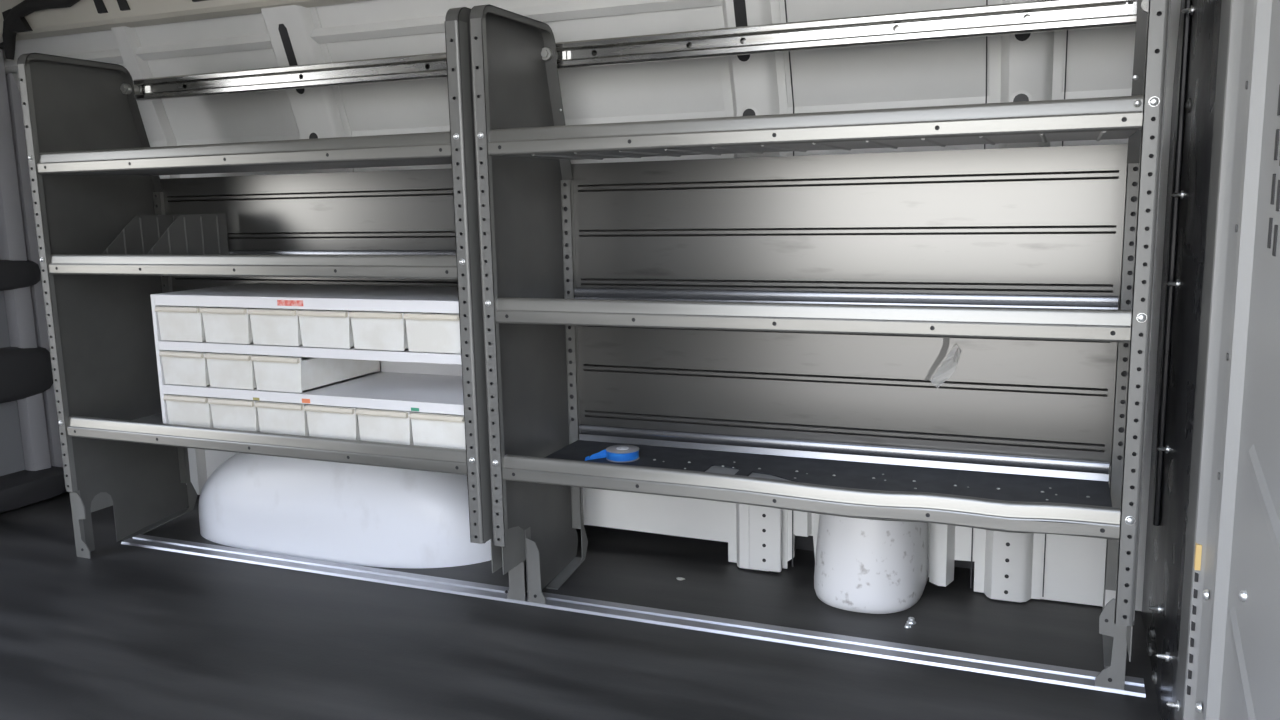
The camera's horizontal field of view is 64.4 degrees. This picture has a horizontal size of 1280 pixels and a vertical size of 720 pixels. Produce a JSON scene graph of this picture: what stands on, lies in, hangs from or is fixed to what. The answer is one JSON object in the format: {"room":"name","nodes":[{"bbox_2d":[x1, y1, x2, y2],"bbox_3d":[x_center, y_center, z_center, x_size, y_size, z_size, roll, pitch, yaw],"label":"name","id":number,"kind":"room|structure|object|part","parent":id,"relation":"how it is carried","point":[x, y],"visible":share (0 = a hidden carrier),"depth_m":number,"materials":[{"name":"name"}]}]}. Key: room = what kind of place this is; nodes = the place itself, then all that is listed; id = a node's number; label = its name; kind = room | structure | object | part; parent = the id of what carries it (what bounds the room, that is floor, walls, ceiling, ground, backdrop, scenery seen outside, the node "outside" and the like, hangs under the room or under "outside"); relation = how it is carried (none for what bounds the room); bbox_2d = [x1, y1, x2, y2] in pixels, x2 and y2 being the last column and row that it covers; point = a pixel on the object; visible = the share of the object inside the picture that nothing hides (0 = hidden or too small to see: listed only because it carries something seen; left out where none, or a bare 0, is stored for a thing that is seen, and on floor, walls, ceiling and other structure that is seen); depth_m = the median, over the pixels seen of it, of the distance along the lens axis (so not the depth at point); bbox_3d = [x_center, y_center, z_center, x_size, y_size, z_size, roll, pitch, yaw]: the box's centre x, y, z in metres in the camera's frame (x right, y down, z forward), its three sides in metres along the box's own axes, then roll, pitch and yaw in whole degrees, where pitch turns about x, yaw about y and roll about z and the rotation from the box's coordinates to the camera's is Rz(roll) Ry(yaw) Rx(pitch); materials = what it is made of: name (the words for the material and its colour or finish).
{"room":"vehicle interior","nodes":[
{"label":"vehicle interior","id":0,"kind":"room"},
{"bbox_2d":[0,291,25,475],"bbox_3d":[-2.066,-0.361,2.208,0.040,1.750,2.010,3,10,22],"label":"wall","id":1,"kind":"structure","parent":0,"point":[11,446],"depth_m":2.88,"materials":[{"name":"grey paint"}]},
{"bbox_2d":[0,49,62,470],"bbox_3d":[-1.742,-0.271,2.894,0.045,1.220,0.142,3,10,22],"label":"pillar","id":2,"kind":"structure","parent":1,"relation":"attached to","point":[25,307],"depth_m":2.87,"materials":[{"name":"grey metal"}]},
{"bbox_2d":[0,260,40,290],"bbox_3d":[-1.785,-0.228,2.775,0.060,0.084,0.315,3,10,22],"label":"hinge cover","id":3,"kind":"object","parent":2,"relation":"attached to","point":[13,274],"visible":0.98,"depth_m":2.83,"materials":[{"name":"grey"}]},
{"bbox_2d":[0,346,52,402],"bbox_3d":[-1.781,0.047,2.814,0.060,0.149,0.345,3,10,22],"label":"hinge cover","id":4,"kind":"object","parent":2,"relation":"attached to","point":[24,372],"visible":0.83,"depth_m":2.86,"materials":[{"name":"grey plastic"}]},
{"bbox_2d":[0,466,67,513],"bbox_3d":[-1.752,0.370,2.865,0.100,0.084,0.320,3,10,22],"label":"hinge cover","id":5,"kind":"object","parent":2,"relation":"attached to","point":[20,489],"visible":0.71,"depth_m":2.86,"materials":[{"name":"grey plastic"}]},
{"bbox_2d":[0,492,1160,719],"bbox_3d":[-0.690,0.582,1.793,2.995,0.040,2.010,3,10,22],"label":"floor","id":6,"kind":"structure","parent":0,"point":[123,632],"depth_m":1.91,"materials":[{"name":"black rubber"}]},
{"bbox_2d":[17,7,525,600],"bbox_3d":[-0.765,-0.107,2.281,1.166,1.170,0.370,3,10,22],"label":"shelving unit","id":7,"kind":"object","parent":6,"relation":"on","point":[94,168],"visible":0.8,"depth_m":2.35,"materials":[{"name":"grey metal"}]},
{"bbox_3d":[-1.299,-0.132,2.504,0.002,1.170,0.362,3,10,22],"label":"panel","id":8,"kind":"part","parent":7,"relation":"part of","materials":[{"name":"grey metal"}]},
{"bbox_2d":[103,214,182,253],"bbox_3d":[-1.210,-0.283,2.433,0.023,0.124,0.288,3,10,22],"label":"divider","id":9,"kind":"object","parent":7,"relation":"on","point":[142,232],"visible":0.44,"depth_m":2.44,"materials":[{"name":"grey metal"}]},
{"bbox_3d":[-0.770,0.157,2.321,1.082,0.036,0.330,3,10,22],"label":"shelf","id":10,"kind":"part","parent":7,"relation":"part of","materials":[{"name":"grey metal"}]},
{"bbox_2d":[148,213,228,254],"bbox_3d":[-1.081,-0.278,2.380,0.023,0.124,0.288,3,10,22],"label":"divider","id":11,"kind":"object","parent":7,"relation":"on","point":[191,233],"visible":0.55,"depth_m":2.42,"materials":[{"name":"grey metal"}]},
{"bbox_3d":[-0.783,-0.440,2.225,1.082,0.036,0.330,3,10,22],"label":"shelf","id":12,"kind":"part","parent":7,"relation":"part of","materials":[{"name":"grey metal"}]},
{"bbox_3d":[-0.734,-0.651,2.323,1.121,0.051,0.027,3,10,22],"label":"support rail","id":13,"kind":"part","parent":7,"relation":"part of","materials":[{"name":"metal"}]},
{"bbox_2d":[150,283,465,449],"bbox_3d":[-0.653,0.013,2.252,0.812,0.330,0.294,3,10,22],"label":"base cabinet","id":14,"kind":"object","parent":7,"relation":"on","point":[374,363],"visible":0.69,"depth_m":2.15,"materials":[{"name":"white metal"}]},
{"bbox_3d":[-0.958,-0.002,2.375,0.127,0.074,0.274,3,10,22],"label":"drawer","id":15,"kind":"part","parent":14,"relation":"part of","materials":[{"name":"white plastic"}]},
{"bbox_3d":[-0.960,-0.100,2.359,0.127,0.076,0.273,3,10,22],"label":"drawer","id":16,"kind":"part","parent":14,"relation":"part of","materials":[{"name":"white plastic"}]},
{"bbox_3d":[-0.956,0.101,2.392,0.127,0.082,0.273,3,10,22],"label":"drawer","id":17,"kind":"part","parent":14,"relation":"part of","materials":[{"name":"white plastic"}]},
{"bbox_3d":[-0.839,-0.095,2.309,0.127,0.076,0.274,3,10,22],"label":"drawer","id":18,"kind":"part","parent":14,"relation":"part of","materials":[{"name":"white plastic"}]},
{"bbox_3d":[-0.837,0.003,2.325,0.127,0.074,0.273,3,10,22],"label":"drawer","id":19,"kind":"part","parent":14,"relation":"part of","materials":[{"name":"white plastic"}]},
{"bbox_3d":[-0.834,0.106,2.341,0.127,0.082,0.274,3,10,22],"label":"drawer","id":20,"kind":"part","parent":14,"relation":"part of","materials":[{"name":"white plastic"}]},
{"bbox_3d":[-0.713,0.111,2.291,0.127,0.082,0.274,3,10,22],"label":"drawer","id":21,"kind":"part","parent":14,"relation":"part of","materials":[{"name":"white plastic"}]},
{"bbox_3d":[-0.717,-0.090,2.260,0.127,0.076,0.273,3,10,22],"label":"drawer","id":22,"kind":"part","parent":14,"relation":"part of","materials":[{"name":"white plastic"}]},
{"bbox_3d":[-0.715,0.009,2.275,0.127,0.074,0.274,3,10,22],"label":"drawer","id":23,"kind":"part","parent":14,"relation":"part of","materials":[{"name":"white plastic"}]},
{"bbox_3d":[-0.591,0.117,2.242,0.127,0.082,0.273,3,10,22],"label":"drawer","id":24,"kind":"part","parent":14,"relation":"part of","materials":[{"name":"white plastic"}]},
{"bbox_3d":[-0.595,-0.084,2.209,0.127,0.076,0.274,3,10,22],"label":"drawer","id":25,"kind":"part","parent":14,"relation":"part of","materials":[{"name":"white plastic"}]},
{"bbox_3d":[-0.473,-0.079,2.159,0.127,0.076,0.273,3,10,22],"label":"drawer","id":26,"kind":"part","parent":14,"relation":"part of","materials":[{"name":"white plastic"}]},
{"bbox_3d":[-0.469,0.122,2.192,0.127,0.082,0.272,3,10,22],"label":"drawer","id":27,"kind":"part","parent":14,"relation":"part of","materials":[{"name":"white plastic"}]},
{"bbox_3d":[-0.352,-0.073,2.109,0.127,0.076,0.273,3,10,22],"label":"drawer","id":28,"kind":"part","parent":14,"relation":"part of","materials":[{"name":"white plastic"}]},
{"bbox_3d":[-0.348,0.128,2.141,0.127,0.082,0.274,3,10,22],"label":"drawer","id":29,"kind":"part","parent":14,"relation":"part of","materials":[{"name":"white plastic"}]},
{"bbox_3d":[-0.710,-0.159,2.434,1.117,0.571,0.008,3,10,22],"label":"panel","id":30,"kind":"part","parent":7,"relation":"part of","materials":[{"name":"metal"}]},
{"bbox_3d":[-0.778,-0.218,2.261,1.082,0.036,0.330,3,10,22],"label":"shelf","id":31,"kind":"part","parent":7,"relation":"part of","materials":[{"name":"grey metal"}]},
{"bbox_3d":[-0.245,-0.085,2.071,0.002,1.170,0.362,3,10,22],"label":"panel","id":32,"kind":"part","parent":7,"relation":"part of","materials":[{"name":"grey metal"}]},
{"bbox_2d":[198,453,490,567],"bbox_3d":[-0.727,0.304,2.501,0.897,0.286,0.298,3,10,22],"label":"wheel arch","id":33,"kind":"object","parent":6,"relation":"on","point":[346,513],"visible":0.53,"depth_m":2.34,"materials":[{"name":"white paint"}]},
{"bbox_2d":[121,534,1145,697],"bbox_3d":[-0.222,0.496,2.117,2.288,0.007,0.060,3,10,22],"label":"rail","id":34,"kind":"object","parent":6,"relation":"on","point":[1134,686],"visible":0.83,"depth_m":1.98,"materials":[{"name":"metal"}]},
{"bbox_2d":[469,0,1170,689],"bbox_3d":[0.291,-0.061,1.847,1.123,1.170,0.370,3,10,22],"label":"shelving unit","id":35,"kind":"object","parent":6,"relation":"on","point":[792,306],"depth_m":1.90,"materials":[{"name":"grey metal"}]},
{"bbox_3d":[-0.222,-0.084,2.062,0.002,1.170,0.362,3,10,22],"label":"panel","id":36,"kind":"part","parent":35,"relation":"part of","materials":[{"name":"grey metal"}]},
{"bbox_3d":[0.282,-0.391,1.788,1.057,0.039,0.330,3,10,22],"label":"shelf","id":37,"kind":"part","parent":35,"relation":"part of","materials":[{"name":"grey metal"}]},
{"bbox_2d":[544,440,1111,506],"bbox_3d":[0.296,0.220,1.887,1.056,0.004,0.300,3,10,22],"label":"mat","id":38,"kind":"object","parent":35,"relation":"on","point":[838,473],"visible":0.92,"depth_m":1.90,"materials":[{"name":"rubber"}]},
{"bbox_2d":[585,445,639,462],"bbox_3d":[-0.053,0.188,2.060,0.104,0.022,0.068,1,9,13],"label":"tape roll","id":39,"kind":"object","parent":38,"relation":"on","point":[616,453],"visible":1,"depth_m":2.04,"materials":[{"name":"blue plastic"}]},
{"bbox_3d":[0.295,0.206,1.884,1.057,0.036,0.330,3,10,22],"label":"shelf","id":40,"kind":"part","parent":35,"relation":"part of","materials":[{"name":"grey metal"}]},
{"bbox_3d":[0.289,-0.091,1.836,1.057,0.036,0.330,3,10,22],"label":"shelf","id":41,"kind":"part","parent":35,"relation":"part of","materials":[{"name":"grey metal"}]},
{"bbox_3d":[0.332,-0.604,1.886,1.096,0.051,0.027,3,10,22],"label":"support rail","id":42,"kind":"part","parent":35,"relation":"part of","materials":[{"name":"metal"}]},
{"bbox_3d":[0.355,-0.112,1.997,1.092,0.571,0.008,3,10,22],"label":"panel","id":43,"kind":"part","parent":35,"relation":"part of","materials":[{"name":"metal"}]},
{"bbox_3d":[0.571,0.004,1.917,0.066,0.104,0.011,3,10,22],"label":"torn strip","id":44,"kind":"part","parent":35,"relation":"part of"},
{"bbox_3d":[0.808,-0.039,1.639,0.002,1.170,0.362,3,10,22],"label":"panel","id":45,"kind":"part","parent":35,"relation":"part of","materials":[{"name":"grey metal"}]},
{"bbox_2d":[814,514,927,613],"bbox_3d":[0.462,0.349,2.067,0.224,0.283,0.197,3,10,22],"label":"canister","id":46,"kind":"object","parent":6,"relation":"on","point":[869,566],"visible":0.57,"depth_m":1.99,"materials":[{"name":"white painted metal"},{"name":"grey dirt stains"}]},
{"bbox_2d":[906,617,915,624],"bbox_3d":[0.524,0.503,1.963,0.018,0.010,0.018,3,10,22],"label":"bolt","id":47,"kind":"object","parent":6,"relation":"on","point":[911,621],"visible":1,"depth_m":1.96,"materials":[{"name":"silver metal"}]},
{"bbox_2d":[0,0,1180,141],"bbox_3d":[-0.445,-0.902,2.203,2.915,0.750,0.282,3,10,22],"label":"wall","id":48,"kind":"structure","parent":0,"point":[1097,58],"depth_m":2.18,"materials":[{"name":"white metal"}]},
{"bbox_2d":[0,0,369,41],"bbox_3d":[-0.457,-0.911,2.172,2.915,0.222,0.100,3,10,22],"label":"ceiling","id":49,"kind":"structure","parent":48,"relation":"attached to","point":[85,16],"depth_m":2.54,"materials":[{"name":"beige paint"}]},
{"bbox_2d":[0,0,79,59],"bbox_3d":[-1.529,-0.875,2.613,0.420,0.174,0.042,3,10,25],"label":"harness","id":50,"kind":"object","parent":49,"relation":"attached to","point":[14,22],"visible":1,"depth_m":2.64,"materials":[{"name":"black fabric"}]},
{"bbox_2d":[4,0,721,73],"bbox_3d":[-0.425,-0.754,2.269,2.915,0.035,0.028,3,10,22],"label":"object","id":51,"kind":"structure","parent":48,"relation":"attached to","point":[592,8],"depth_m":2.33,"materials":[{"name":"white paint"}]},
{"bbox_2d":[149,86,1172,610],"bbox_3d":[-0.376,-0.061,2.463,2.915,0.996,0.010,3,10,22],"label":"wall","id":52,"kind":"structure","parent":0,"point":[1074,565],"depth_m":2.09,"materials":[{"name":"white metal"}]},
{"bbox_2d":[111,26,206,494],"bbox_3d":[-1.292,-0.236,2.744,0.063,1.260,0.126,3,10,22],"label":"rib","id":53,"kind":"object","parent":52,"relation":"attached to","point":[127,40],"visible":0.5,"depth_m":2.69,"materials":[{"name":"white paint"}]},
{"bbox_2d":[259,5,353,173],"bbox_3d":[-0.811,-0.215,2.538,0.170,1.296,0.141,3,10,22],"label":"rib","id":54,"kind":"object","parent":52,"relation":"attached to","point":[317,112],"visible":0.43,"depth_m":2.45,"materials":[{"name":"white paint"}]},
{"bbox_2d":[713,0,787,570],"bbox_3d":[0.224,-0.170,2.112,0.136,1.296,0.141,3,10,22],"label":"rib","id":55,"kind":"object","parent":52,"relation":"attached to","point":[752,84],"visible":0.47,"depth_m":2.08,"materials":[{"name":"white paint"}]},
{"bbox_2d":[748,505,781,571],"bbox_3d":[0.273,0.298,2.216,0.074,0.335,0.017,3,10,22],"label":"wall plate","id":56,"kind":"object","parent":55,"relation":"attached to","point":[764,523],"visible":0.55,"depth_m":2.22,"materials":[{"name":"white paint"}]},
{"bbox_2d":[795,511,954,586],"bbox_3d":[0.485,0.219,2.122,0.336,0.478,0.042,3,10,22],"label":"ridge","id":57,"kind":"object","parent":52,"relation":"attached to","point":[942,537],"visible":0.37,"depth_m":2.09,"materials":[{"name":"white paint"}]},
{"bbox_2d":[784,0,1067,596],"bbox_3d":[0.541,-0.161,1.997,0.517,1.290,0.112,3,10,22],"label":"seam","id":58,"kind":"structure","parent":52,"relation":"attached to","point":[784,0],"depth_m":2.04,"materials":[{"name":"grey metal"}]},
{"bbox_2d":[974,0,1063,601],"bbox_3d":[0.710,-0.148,1.913,0.128,1.296,0.141,3,10,22],"label":"rib","id":59,"kind":"object","parent":52,"relation":"attached to","point":[1027,66],"visible":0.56,"depth_m":1.92,"materials":[{"name":"white paint"}]},
{"bbox_2d":[590,525,974,568],"bbox_3d":[-0.324,-0.453,2.546,2.915,1.750,0.040,3,10,22],"label":"wall","id":60,"kind":"structure","parent":0,"point":[801,542],"depth_m":2.37,"materials":[{"name":"grey"}]},
{"bbox_2d":[1141,0,1279,719],"bbox_3d":[0.647,-0.238,1.073,0.046,1.750,1.970,2,10,22],"label":"seal","id":61,"kind":"structure","parent":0,"point":[1210,611],"depth_m":1.18,"materials":[{"name":"black rubber"}]},
{"bbox_3d":[0.880,-0.334,1.637,0.030,1.750,0.735,3,10,22],"label":"wing panel","id":62,"kind":"part","parent":61,"relation":"part of","materials":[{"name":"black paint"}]}
]}

